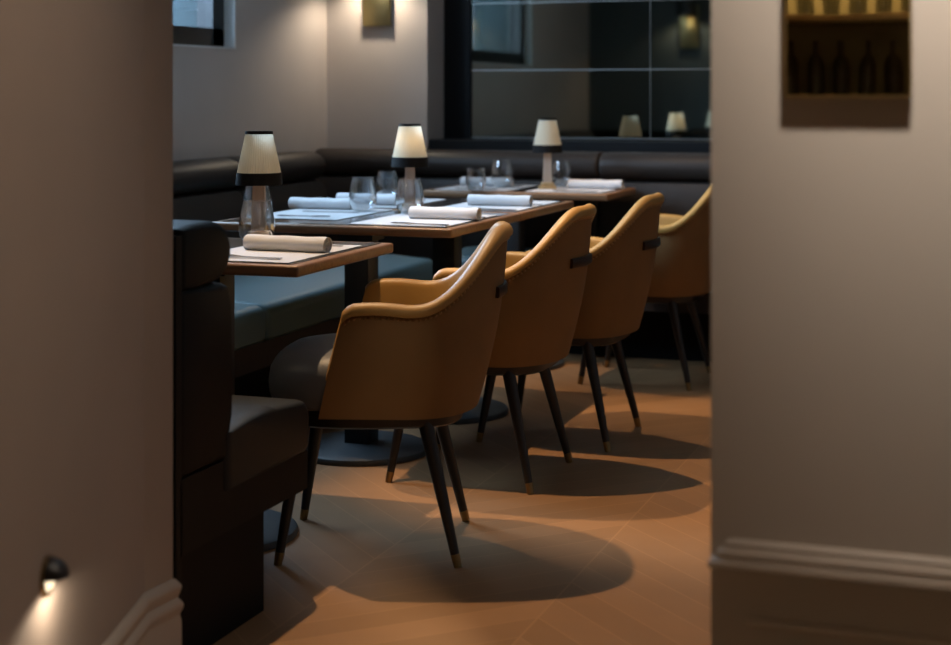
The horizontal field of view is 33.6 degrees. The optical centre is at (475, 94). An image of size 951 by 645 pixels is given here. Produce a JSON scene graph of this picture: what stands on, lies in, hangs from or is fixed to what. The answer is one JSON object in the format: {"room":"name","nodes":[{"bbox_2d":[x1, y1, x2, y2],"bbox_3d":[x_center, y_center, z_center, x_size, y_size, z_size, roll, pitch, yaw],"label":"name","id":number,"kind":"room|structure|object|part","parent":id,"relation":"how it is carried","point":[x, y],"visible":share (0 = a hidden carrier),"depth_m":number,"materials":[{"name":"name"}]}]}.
{"room":"restaurant","nodes":[
{"label":"restaurant","id":0,"kind":"room"},
{"bbox_2d":[0,0,172,644],"bbox_3d":[-1.866,-0.230,1.956,2.820,2.800,3.050,0,0,19],"label":"wall","id":1,"kind":"structure","parent":0,"point":[86,86],"depth_m":2.64,"materials":[{"name":"beige paint"}]},
{"bbox_2d":[40,555,69,596],"bbox_3d":[-0.647,0.745,2.439,0.036,0.062,0.062,0,0,2],"label":"step light","id":2,"kind":"object","parent":1,"relation":"attached to","point":[53,569],"visible":1,"depth_m":2.42,"materials":[{"name":"black metal"}]},
{"bbox_2d":[44,556,69,581],"bbox_3d":[-0.646,0.730,2.439,0.034,0.030,0.060,0,0,3],"label":"hood","id":3,"kind":"object","parent":2,"relation":"attached to","point":[55,569],"depth_m":2.42,"materials":[{"name":"black metal"}]},
{"bbox_2d":[103,578,183,644],"bbox_3d":[-0.769,1.065,1.602,0.214,0.210,3.151,0,0,6],"label":"baseboard","id":4,"kind":"structure","parent":1,"relation":"attached to","point":[155,619],"depth_m":3.05,"materials":[{"name":"beige paint"}]},
{"bbox_2d":[173,0,326,160],"bbox_3d":[-1.600,-0.230,6.235,0.420,2.800,5.200,0,0,19],"label":"wall","id":5,"kind":"structure","parent":0,"point":[274,79],"depth_m":7.29,"materials":[{"name":"paint"}]},
{"bbox_2d":[173,0,235,48],"bbox_3d":[-1.624,-0.828,6.207,0.453,1.245,2.050,0,0,19],"label":"window","id":6,"kind":"structure","parent":5,"relation":"in","point":[196,23],"depth_m":7.03,"materials":[{"name":"glass"}]},
{"bbox_2d":[213,354,710,644],"bbox_3d":[0.287,1.210,2.470,6.700,0.080,11.050,0,0,19],"label":"floor","id":7,"kind":"structure","parent":0,"point":[613,547],"depth_m":4.15,"materials":[{"name":"brown wood"}]},
{"bbox_2d":[173,220,308,644],"bbox_3d":[-1.316,0.718,3.753,1.745,0.905,0.625,0,0,19],"label":"banquette","id":8,"kind":"object","parent":7,"relation":"on","point":[236,458],"visible":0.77,"depth_m":3.33,"materials":[{"name":"black leather"}]},
{"bbox_2d":[182,282,232,476],"bbox_3d":[-0.972,0.588,3.441,0.880,0.384,0.226,0,0,19],"label":"cushion","id":9,"kind":"object","parent":8,"relation":"on","point":[207,372],"depth_m":3.29,"materials":[{"name":"black leather"}]},
{"bbox_2d":[219,395,308,490],"bbox_3d":[-0.872,0.776,3.702,0.875,0.148,0.425,0,0,19],"label":"seat cushion","id":10,"kind":"object","parent":8,"relation":"on","point":[262,439],"depth_m":3.53,"materials":[{"name":"black leather"}]},
{"bbox_2d":[173,151,432,397],"bbox_3d":[-1.056,0.718,5.779,0.900,0.905,3.340,0,0,19],"label":"banquette","id":11,"kind":"object","parent":7,"relation":"on","point":[272,313],"visible":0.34,"depth_m":6.09,"materials":[{"name":"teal leather"}]},
{"bbox_2d":[173,189,244,237],"bbox_3d":[-1.208,0.588,6.300,0.226,0.384,0.818,0,0,19],"label":"cushion","id":12,"kind":"object","parent":11,"relation":"on","point":[212,205],"depth_m":6.38,"materials":[{"name":"grey leather"}]},
{"bbox_2d":[235,303,265,350],"bbox_3d":[-1.278,0.776,4.846,0.700,0.148,1.432,0,0,19],"label":"seat cushion","id":13,"kind":"object","parent":11,"relation":"on","point":[250,318],"depth_m":5.31,"materials":[{"name":"teal leather"}]},
{"bbox_2d":[233,179,326,236],"bbox_3d":[-0.936,0.588,7.073,0.226,0.384,0.818,0,0,19],"label":"cushion","id":14,"kind":"object","parent":11,"relation":"on","point":[307,188],"depth_m":7.04,"materials":[{"name":"grey leather"}]},
{"bbox_2d":[235,254,432,339],"bbox_3d":[-0.767,0.776,6.295,0.700,0.148,1.634,0,0,19],"label":"seat cushion","id":15,"kind":"object","parent":11,"relation":"on","point":[294,308],"depth_m":5.83,"materials":[{"name":"teal leather"}]},
{"bbox_2d":[214,238,392,551],"bbox_3d":[-0.712,0.796,4.316,0.785,0.748,0.671,0,0,18],"label":"dining table","id":16,"kind":"object","parent":7,"relation":"on","point":[368,250],"visible":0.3,"depth_m":4.15,"materials":[{"name":"brown wood"}]},
{"bbox_3d":[-0.699,0.805,4.196,0.086,0.670,0.086,0,0,18],"label":"post","id":17,"kind":"part","parent":16,"relation":"part of","materials":[{"name":"black metal"}]},
{"bbox_2d":[235,131,282,238],"bbox_3d":[-0.623,0.263,4.540,0.135,0.317,0.135,0,0,0],"label":"table lamp","id":18,"kind":"object","parent":16,"relation":"on","point":[258,167],"visible":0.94,"depth_m":4.50,"materials":[{"name":"beige fabric"}]},
{"bbox_3d":[-0.623,0.108,4.540,0.081,0.008,0.081,0,0,0],"label":"trim","id":19,"kind":"part","parent":18,"relation":"part of","materials":[{"name":"black metal"}]},
{"bbox_3d":[-0.623,0.168,4.540,0.127,0.115,0.127,0,0,0],"label":"lamp shade","id":20,"kind":"part","parent":18,"relation":"part of","materials":[{"name":"white fabric"}]},
{"bbox_2d":[229,244,361,262],"bbox_3d":[-0.537,0.420,4.218,0.305,0.002,0.480,0,0,18],"label":"place mat","id":21,"kind":"object","parent":16,"relation":"on","point":[287,256],"visible":0.57,"depth_m":4.14,"materials":[{"name":"grey"}]},
{"bbox_2d":[230,254,281,258],"bbox_3d":[-0.587,0.415,4.050,0.198,0.005,0.025,0,0,22],"label":"fork","id":22,"kind":"object","parent":21,"relation":"on","point":[232,255],"visible":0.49,"depth_m":4.04,"materials":[{"name":"silver metal"}]},
{"bbox_2d":[238,200,274,239],"bbox_3d":[-0.610,0.357,4.399,0.103,0.124,0.103,0,0,19],"label":"glass","id":23,"kind":"object","parent":21,"relation":"on","point":[241,212],"visible":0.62,"depth_m":4.38,"materials":[{"name":"clear glass"}]},
{"bbox_2d":[243,234,331,252],"bbox_3d":[-0.506,0.399,4.238,0.245,0.042,0.054,0,0,22],"label":"napkin","id":24,"kind":"object","parent":21,"relation":"on","point":[250,241],"visible":1,"depth_m":4.21,"materials":[{"name":"white fabric"}]},
{"bbox_2d":[215,209,519,466],"bbox_3d":[-0.383,0.796,5.385,0.860,0.748,0.830,0,0,19],"label":"dining table","id":25,"kind":"object","parent":7,"relation":"on","point":[348,447],"visible":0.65,"depth_m":5.14,"materials":[{"name":"brown wood"}]},
{"bbox_2d":[243,186,271,218],"bbox_3d":[-0.737,0.360,5.327,0.098,0.118,0.098,0,0,19],"label":"glass","id":26,"kind":"object","parent":25,"relation":"on","point":[244,209],"visible":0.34,"depth_m":5.31,"materials":[{"name":"clear glass"}]},
{"bbox_2d":[243,208,390,219],"bbox_3d":[-0.550,0.420,5.588,0.350,0.002,0.495,0,0,19],"label":"place mat","id":27,"kind":"object","parent":25,"relation":"on","point":[333,216],"visible":0.79,"depth_m":5.55,"materials":[{"name":"grey fabric"}]},
{"bbox_2d":[277,215,329,216],"bbox_3d":[-0.593,0.415,5.425,0.198,0.005,0.025,0,0,22],"label":"fork","id":28,"kind":"object","parent":27,"relation":"on","point":[277,215],"visible":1,"depth_m":5.41,"materials":[{"name":"silver metal"}]},
{"bbox_2d":[288,197,354,209],"bbox_3d":[-0.567,0.399,5.802,0.245,0.042,0.054,0,0,18],"label":"napkin","id":29,"kind":"object","parent":27,"relation":"on","point":[294,202],"visible":0.86,"depth_m":5.78,"materials":[{"name":"white fabric"}]},
{"bbox_2d":[303,211,359,212],"bbox_3d":[-0.515,0.418,5.632,0.217,0.004,0.019,0,0,17],"label":"table knife","id":30,"kind":"object","parent":27,"relation":"on","point":[303,211],"visible":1,"depth_m":5.63,"materials":[{"name":"silver metal"}]},
{"bbox_2d":[349,177,376,210],"bbox_3d":[-0.407,0.358,5.693,0.102,0.123,0.102,0,0,19],"label":"glass","id":31,"kind":"object","parent":27,"relation":"on","point":[350,202],"visible":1,"depth_m":5.68,"materials":[{"name":"clear glass"}]},
{"bbox_3d":[-0.375,0.805,5.182,0.086,0.670,0.086,0,0,19],"label":"post","id":32,"kind":"part","parent":25,"relation":"part of","materials":[{"name":"black metal"}]},
{"bbox_3d":[-0.375,0.463,5.182,0.120,0.025,0.100,0,0,19],"label":"mounting plate","id":33,"kind":"part","parent":25,"relation":"part of","materials":[{"name":"black metal"}]},
{"bbox_2d":[391,124,428,212],"bbox_3d":[-0.236,0.263,5.681,0.135,0.317,0.135,0,0,0],"label":"table lamp","id":34,"kind":"object","parent":25,"relation":"on","point":[409,152],"visible":0.97,"depth_m":5.64,"materials":[{"name":"beige fabric"}]},
{"bbox_3d":[-0.236,0.108,5.681,0.081,0.008,0.081,0,0,0],"label":"trim","id":35,"kind":"part","parent":34,"relation":"part of","materials":[{"name":"black"}]},
{"bbox_3d":[-0.236,0.168,5.681,0.127,0.115,0.127,0,0,0],"label":"lamp shade","id":36,"kind":"part","parent":34,"relation":"part of","materials":[{"name":"white fabric"}]},
{"bbox_2d":[349,214,496,226],"bbox_3d":[-0.171,0.420,5.324,0.340,0.002,0.510,0,0,19],"label":"place mat","id":37,"kind":"object","parent":25,"relation":"on","point":[387,220],"visible":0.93,"depth_m":5.23,"materials":[{"name":"grey"}]},
{"bbox_2d":[395,179,423,213],"bbox_3d":[-0.232,0.357,5.558,0.103,0.124,0.103,0,0,19],"label":"glass","id":38,"kind":"object","parent":37,"relation":"on","point":[396,203],"visible":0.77,"depth_m":5.54,"materials":[{"name":"clear glass"}]},
{"bbox_2d":[391,222,448,225],"bbox_3d":[-0.179,0.415,5.088,0.198,0.005,0.025,0,0,22],"label":"fork","id":39,"kind":"object","parent":37,"relation":"on","point":[391,222],"visible":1,"depth_m":5.09,"materials":[{"name":"silver metal"}]},
{"bbox_2d":[408,206,481,219],"bbox_3d":[-0.103,0.399,5.321,0.245,0.042,0.054,0,0,19],"label":"napkin","id":40,"kind":"object","parent":37,"relation":"on","point":[416,212],"visible":1,"depth_m":5.30,"materials":[{"name":"white fabric"}]},
{"bbox_2d":[268,221,512,567],"bbox_3d":[-0.215,0.754,4.123,0.627,0.838,0.560,0,0,2],"label":"dining chair","id":41,"kind":"object","parent":7,"relation":"on","point":[413,354],"visible":1,"depth_m":3.90,"materials":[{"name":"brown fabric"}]},
{"bbox_3d":[-0.460,0.978,3.953,0.096,0.325,0.039,0,0,-31],"label":"leg","id":42,"kind":"part","parent":41,"relation":"part of","materials":[{"name":"black wood"}]},
{"bbox_2d":[268,333,336,410],"bbox_3d":[-0.264,0.712,4.124,0.530,0.146,0.492,0,0,2],"label":"seat cushion","id":43,"kind":"object","parent":41,"relation":"on","point":[300,371],"depth_m":3.92,"materials":[{"name":"leather"}]},
{"bbox_3d":[-0.445,0.978,4.314,0.096,0.325,0.039,0,0,36],"label":"leg","id":44,"kind":"part","parent":41,"relation":"part of","materials":[{"name":"black wood"}]},
{"bbox_3d":[-0.254,0.809,4.124,0.456,0.050,0.423,0,0,2],"label":"seat frame","id":45,"kind":"part","parent":41,"relation":"part of","materials":[{"name":"black wood"}]},
{"bbox_3d":[-0.113,0.468,4.119,0.409,0.203,0.546,0,0,2],"label":"nailhead trim","id":46,"kind":"part","parent":41,"relation":"part of","materials":[{"name":"brown metal"}]},
{"bbox_3d":[-0.094,0.978,3.931,0.117,0.327,0.039,0,0,37],"label":"leg","id":47,"kind":"part","parent":41,"relation":"part of","materials":[{"name":"black wood"}]},
{"bbox_3d":[-0.078,0.978,4.304,0.117,0.327,0.039,0,0,-31],"label":"leg","id":48,"kind":"part","parent":41,"relation":"part of","materials":[{"name":"black wood"}]},
{"bbox_3d":[0.070,0.502,4.102,0.027,0.028,0.204,0,0,4],"label":"pull handle","id":49,"kind":"part","parent":41,"relation":"part of","materials":[{"name":"brown metal"}]},
{"bbox_2d":[354,197,573,424],"bbox_3d":[-0.152,0.796,6.041,0.860,0.748,0.844,0,0,19],"label":"dining table","id":50,"kind":"object","parent":7,"relation":"on","point":[447,252],"visible":0.2,"depth_m":5.78,"materials":[{"name":"brown wood"}]},
{"bbox_2d":[355,198,445,207],"bbox_3d":[-0.353,0.420,6.162,0.320,0.002,0.510,0,0,19],"label":"place mat","id":51,"kind":"object","parent":50,"relation":"on","point":[426,200],"visible":0.14,"depth_m":6.15,"materials":[{"name":"grey"}]},
{"bbox_2d":[336,193,399,204],"bbox_3d":[-0.415,0.399,6.061,0.245,0.042,0.054,0,0,19],"label":"napkin","id":52,"kind":"object","parent":51,"relation":"on","point":[360,198],"visible":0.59,"depth_m":6.04,"materials":[{"name":"white fabric"}]},
{"bbox_2d":[355,204,395,205],"bbox_3d":[-0.396,0.418,5.971,0.217,0.004,0.019,0,0,17],"label":"table knife","id":53,"kind":"object","parent":51,"relation":"on","point":[355,204],"visible":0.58,"depth_m":5.96,"materials":[{"name":"silver metal"}]},
{"bbox_2d":[375,171,398,193],"bbox_3d":[-0.355,0.363,6.338,0.096,0.116,0.096,0,0,19],"label":"glass","id":54,"kind":"object","parent":51,"relation":"on","point":[378,171],"visible":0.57,"depth_m":6.32,"materials":[{"name":"clear glass"}]},
{"bbox_3d":[-0.104,0.805,5.816,0.086,0.670,0.086,0,0,19],"label":"post","id":55,"kind":"part","parent":50,"relation":"part of","materials":[{"name":"black metal"}]},
{"bbox_2d":[465,207,515,209],"bbox_3d":[0.053,0.415,5.749,0.198,0.005,0.025,0,0,22],"label":"fork","id":56,"kind":"object","parent":50,"relation":"on","point":[465,207],"visible":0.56,"depth_m":5.74,"materials":[{"name":"silver metal"}]},
{"bbox_2d":[444,201,558,210],"bbox_3d":[0.091,0.420,6.032,0.325,0.002,0.520,0,0,19],"label":"place mat","id":57,"kind":"object","parent":50,"relation":"on","point":[461,205],"visible":0.43,"depth_m":5.93,"materials":[{"name":"grey fabric"}]},
{"bbox_2d":[467,194,532,205],"bbox_3d":[0.092,0.399,5.968,0.245,0.042,0.054,0,0,17],"label":"napkin","id":58,"kind":"object","parent":57,"relation":"on","point":[472,199],"visible":1,"depth_m":5.95,"materials":[{"name":"white fabric"}]},
{"bbox_2d":[385,204,595,494],"bbox_3d":[0.060,0.754,4.877,0.627,0.838,0.560,0,0,19],"label":"dining chair","id":59,"kind":"object","parent":7,"relation":"on","point":[540,308],"visible":0.7,"depth_m":4.65,"materials":[{"name":"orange leather"}]},
{"bbox_3d":[-0.223,0.978,4.783,0.096,0.325,0.039,0,0,-15],"label":"leg","id":60,"kind":"part","parent":59,"relation":"part of","materials":[{"name":"black wood"}]},
{"bbox_3d":[0.121,0.978,4.658,0.039,0.327,0.117,0,0,-37],"label":"leg","id":61,"kind":"part","parent":59,"relation":"part of","materials":[{"name":"black wood"}]},
{"bbox_3d":[0.023,0.809,4.889,0.456,0.050,0.423,0,0,19],"label":"seat frame","id":62,"kind":"part","parent":59,"relation":"part of","materials":[{"name":"black wood"}]},
{"bbox_3d":[0.156,0.468,4.844,0.409,0.203,0.546,0,0,19],"label":"nailhead trim","id":63,"kind":"part","parent":59,"relation":"part of","materials":[{"name":"brown leather"}]},
{"bbox_3d":[0.243,0.978,5.012,0.117,0.327,0.039,0,0,-14],"label":"leg","id":64,"kind":"part","parent":59,"relation":"part of","materials":[{"name":"black wood"}]},
{"bbox_3d":[0.327,0.502,4.777,0.027,0.028,0.204,0,0,20],"label":"pull handle","id":65,"kind":"part","parent":59,"relation":"part of","materials":[{"name":"brown metal"}]},
{"bbox_2d":[315,148,710,361],"bbox_3d":[1.610,0.718,6.830,5.220,0.905,0.640,0,0,19],"label":"banquette","id":66,"kind":"object","parent":7,"relation":"on","point":[683,179],"visible":0.3,"depth_m":7.32,"materials":[{"name":"grey leather"}]},
{"bbox_2d":[315,175,597,256],"bbox_3d":[-0.091,0.588,7.627,1.461,0.384,0.226,0,0,19],"label":"cushion","id":67,"kind":"object","parent":66,"relation":"on","point":[536,228],"depth_m":7.58,"materials":[{"name":"grey leather"}]},
{"bbox_2d":[462,246,710,292],"bbox_3d":[0.549,0.776,7.098,1.280,0.148,0.440,0,0,19],"label":"seat cushion","id":68,"kind":"object","parent":66,"relation":"on","point":[467,252],"depth_m":7.19,"materials":[{"name":"teal"}]},
{"bbox_2d":[598,181,710,237],"bbox_3d":[1.184,0.588,7.178,1.236,0.384,0.226,0,0,19],"label":"cushion","id":69,"kind":"object","parent":66,"relation":"on","point":[680,197],"depth_m":7.21,"materials":[{"name":"grey leather"}]},
{"bbox_2d":[423,185,635,369],"bbox_3d":[0.210,0.796,6.994,0.850,0.748,0.746,0,0,19],"label":"dining table","id":70,"kind":"object","parent":7,"relation":"on","point":[516,243],"visible":0.14,"depth_m":6.83,"materials":[{"name":"brown wood"}]},
{"bbox_2d":[465,168,485,190],"bbox_3d":[0.002,0.370,6.914,0.092,0.098,0.092,0,0,19],"label":"tumbler","id":71,"kind":"object","parent":70,"relation":"on","point":[467,168],"visible":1,"depth_m":6.90,"materials":[{"name":"clear glass"}]},
{"bbox_2d":[434,185,537,190],"bbox_3d":[0.054,0.420,7.169,0.340,0.002,0.460,0,0,19],"label":"place mat","id":72,"kind":"object","parent":70,"relation":"on","point":[459,186],"visible":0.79,"depth_m":7.07,"materials":[{"name":"grey"}]},
{"bbox_2d":[455,188,497,188],"bbox_3d":[0.003,0.415,6.996,0.198,0.005,0.025,0,0,22],"label":"fork","id":73,"kind":"object","parent":72,"relation":"on","point":[455,188],"visible":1,"depth_m":6.99,"materials":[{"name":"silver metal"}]},
{"bbox_2d":[460,177,513,186],"bbox_3d":[0.052,0.399,7.254,0.245,0.042,0.054,0,0,19],"label":"napkin","id":74,"kind":"object","parent":72,"relation":"on","point":[471,181],"visible":0.77,"depth_m":7.24,"materials":[{"name":"white fabric"}]},
{"bbox_2d":[491,159,513,187],"bbox_3d":[0.120,0.356,7.146,0.105,0.126,0.105,0,0,19],"label":"glass","id":75,"kind":"object","parent":72,"relation":"on","point":[492,181],"visible":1,"depth_m":7.13,"materials":[{"name":"clear glass"}]},
{"bbox_3d":[0.161,0.805,6.856,0.086,0.670,0.086,0,0,19],"label":"post","id":76,"kind":"part","parent":70,"relation":"part of","materials":[{"name":"black metal"}]},
{"bbox_2d":[532,118,562,188],"bbox_3d":[0.323,0.263,7.064,0.135,0.317,0.135,0,0,0],"label":"table lamp","id":77,"kind":"object","parent":70,"relation":"on","point":[547,141],"visible":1,"depth_m":7.03,"materials":[{"name":"white fabric"}]},
{"bbox_3d":[0.323,0.168,7.064,0.127,0.115,0.127,0,0,0],"label":"lamp shade","id":78,"kind":"part","parent":77,"relation":"part of","materials":[{"name":"white fabric"}]},
{"bbox_3d":[0.323,0.108,7.064,0.081,0.008,0.081,0,0,0],"label":"trim","id":79,"kind":"part","parent":77,"relation":"part of","materials":[{"name":"black"}]},
{"bbox_2d":[525,186,624,192],"bbox_3d":[0.451,0.420,7.029,0.340,0.002,0.460,0,0,19],"label":"place mat","id":80,"kind":"object","parent":70,"relation":"on","point":[558,188],"visible":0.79,"depth_m":6.92,"materials":[{"name":"grey"}]},
{"bbox_2d":[552,161,571,186],"bbox_3d":[0.395,0.362,7.219,0.096,0.116,0.096,0,0,19],"label":"glass","id":81,"kind":"object","parent":80,"relation":"on","point":[554,161],"visible":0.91,"depth_m":7.20,"materials":[{"name":"clear glass"}]},
{"bbox_2d":[553,190,597,191],"bbox_3d":[0.432,0.415,6.824,0.198,0.005,0.025,0,0,22],"label":"fork","id":82,"kind":"object","parent":80,"relation":"on","point":[553,190],"visible":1,"depth_m":6.82,"materials":[{"name":"silver metal"}]},
{"bbox_2d":[568,179,623,188],"bbox_3d":[0.538,0.399,7.051,0.245,0.042,0.054,0,0,19],"label":"napkin","id":83,"kind":"object","parent":80,"relation":"on","point":[572,183],"visible":1,"depth_m":7.03,"materials":[{"name":"white fabric"}]},
{"bbox_2d":[476,193,664,451],"bbox_3d":[0.335,0.754,5.427,0.627,0.838,0.560,0,0,19],"label":"dining chair","id":84,"kind":"object","parent":7,"relation":"on","point":[619,273],"visible":0.68,"depth_m":5.20,"materials":[{"name":"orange leather"}]},
{"bbox_3d":[0.051,0.978,5.335,0.096,0.325,0.039,0,0,-14],"label":"leg","id":85,"kind":"part","parent":84,"relation":"part of","materials":[{"name":"black wood"}]},
{"bbox_3d":[0.171,0.978,5.676,0.039,0.325,0.096,0,0,-37],"label":"leg","id":86,"kind":"part","parent":84,"relation":"part of","materials":[{"name":"black wood"}]},
{"bbox_3d":[0.395,0.978,5.207,0.039,0.327,0.117,0,0,-36],"label":"leg","id":87,"kind":"part","parent":84,"relation":"part of","materials":[{"name":"black wood"}]},
{"bbox_3d":[0.298,0.809,5.439,0.456,0.050,0.423,0,0,19],"label":"seat frame","id":88,"kind":"part","parent":84,"relation":"part of","materials":[{"name":"black wood"}]},
{"bbox_3d":[0.519,0.978,5.560,0.117,0.327,0.039,0,0,-14],"label":"leg","id":89,"kind":"part","parent":84,"relation":"part of","materials":[{"name":"black wood"}]},
{"bbox_3d":[0.431,0.468,5.393,0.409,0.203,0.546,0,0,19],"label":"nailhead trim","id":90,"kind":"part","parent":84,"relation":"part of","materials":[{"name":"brown leather"}]},
{"bbox_3d":[0.601,0.502,5.324,0.027,0.028,0.204,0,0,21],"label":"pull handle","id":91,"kind":"part","parent":84,"relation":"part of","materials":[{"name":"brown metal"}]},
{"bbox_2d":[577,186,710,390],"bbox_3d":[0.747,0.754,6.490,0.627,0.838,0.560,0,0,19],"label":"dining chair","id":92,"kind":"object","parent":7,"relation":"on","point":[681,274],"visible":0.5,"depth_m":6.24,"materials":[{"name":"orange leather"}]},
{"bbox_3d":[0.463,0.978,6.399,0.096,0.325,0.039,0,0,-14],"label":"leg","id":93,"kind":"part","parent":92,"relation":"part of","materials":[{"name":"black wood"}]},
{"bbox_3d":[0.583,0.978,6.740,0.039,0.325,0.096,0,0,-37],"label":"leg","id":94,"kind":"part","parent":92,"relation":"part of","materials":[{"name":"black wood"}]},
{"bbox_3d":[0.710,0.809,6.503,0.456,0.050,0.423,0,0,19],"label":"seat frame","id":95,"kind":"part","parent":92,"relation":"part of","materials":[{"name":"black wood"}]},
{"bbox_3d":[0.806,0.978,6.271,0.039,0.327,0.117,0,0,-36],"label":"leg","id":96,"kind":"part","parent":92,"relation":"part of","materials":[{"name":"black wood"}]},
{"bbox_3d":[0.843,0.468,6.457,0.409,0.203,0.546,0,0,19],"label":"nailhead trim","id":97,"kind":"part","parent":92,"relation":"part of","materials":[{"name":"brown leather"}]},
{"bbox_3d":[0.931,0.978,6.624,0.117,0.327,0.039,0,0,-14],"label":"leg","id":98,"kind":"part","parent":92,"relation":"part of","materials":[{"name":"black wood"}]},
{"bbox_2d":[327,0,710,152],"bbox_3d":[2.264,-0.230,7.287,6.170,2.800,0.650,0,0,19],"label":"wall","id":99,"kind":"structure","parent":0,"point":[613,69],"depth_m":7.86,"materials":[{"name":"grey paint"}]},
{"bbox_2d":[363,0,390,25],"bbox_3d":[-0.522,-0.550,7.815,0.166,0.410,0.205,0,0,19],"label":"wall sconce","id":100,"kind":"object","parent":99,"relation":"attached to","point":[375,12],"visible":1,"depth_m":7.88,"materials":[{"name":"gold metal"}]},
{"bbox_3d":[2.150,-0.490,7.252,4.882,1.520,0.048,0,0,19],"label":"frame","id":101,"kind":"part","parent":99,"relation":"part of","materials":[{"name":"black paint"}]},
{"bbox_3d":[0.419,-0.633,7.861,0.923,0.334,0.016,0,0,19],"label":"mirror pane","id":102,"kind":"part","parent":99,"relation":"part of","materials":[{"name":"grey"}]},
{"bbox_3d":[0.419,-0.294,7.861,0.923,0.334,0.016,0,0,19],"label":"mirror pane","id":103,"kind":"part","parent":99,"relation":"part of","materials":[{"name":"grey mirror"}]},
{"bbox_3d":[0.419,0.044,7.861,0.923,0.333,0.016,0,0,19],"label":"mirror pane","id":104,"kind":"part","parent":99,"relation":"part of","materials":[{"name":"grey mirror"}]},
{"bbox_3d":[1.294,-0.294,7.553,0.923,0.334,0.016,0,0,19],"label":"mirror pane","id":105,"kind":"part","parent":99,"relation":"part of","materials":[{"name":"grey mirror"}]},
{"bbox_3d":[1.294,0.044,7.553,0.923,0.333,0.016,0,0,19],"label":"mirror pane","id":106,"kind":"part","parent":99,"relation":"part of","materials":[{"name":"grey mirror"}]},
{"bbox_2d":[711,0,950,644],"bbox_3d":[1.808,-0.230,1.887,3.043,2.800,0.160,0,0,19],"label":"wall","id":107,"kind":"structure","parent":0,"point":[831,217],"depth_m":2.26,"materials":[{"name":"beige paint"}]},
{"bbox_2d":[707,538,950,644],"bbox_3d":[1.776,0.712,1.796,3.043,0.127,0.036,0,0,19],"label":"trim","id":108,"kind":"structure","parent":107,"relation":"attached to","point":[779,558],"depth_m":2.24,"materials":[{"name":"beige paint"}]},
{"bbox_3d":[1.804,0.767,1.798,2.992,0.015,0.012,0,0,19],"label":"panel moulding","id":109,"kind":"part","parent":108,"relation":"part of","materials":[{"name":"beige"}]},
{"bbox_2d":[784,0,911,97],"bbox_3d":[0.530,-0.307,2.244,0.177,0.623,0.014,0,0,19],"label":"wall shelf","id":110,"kind":"object","parent":107,"relation":"attached to","point":[833,48],"visible":1,"depth_m":2.24,"materials":[{"name":"brown wood"}]}
]}

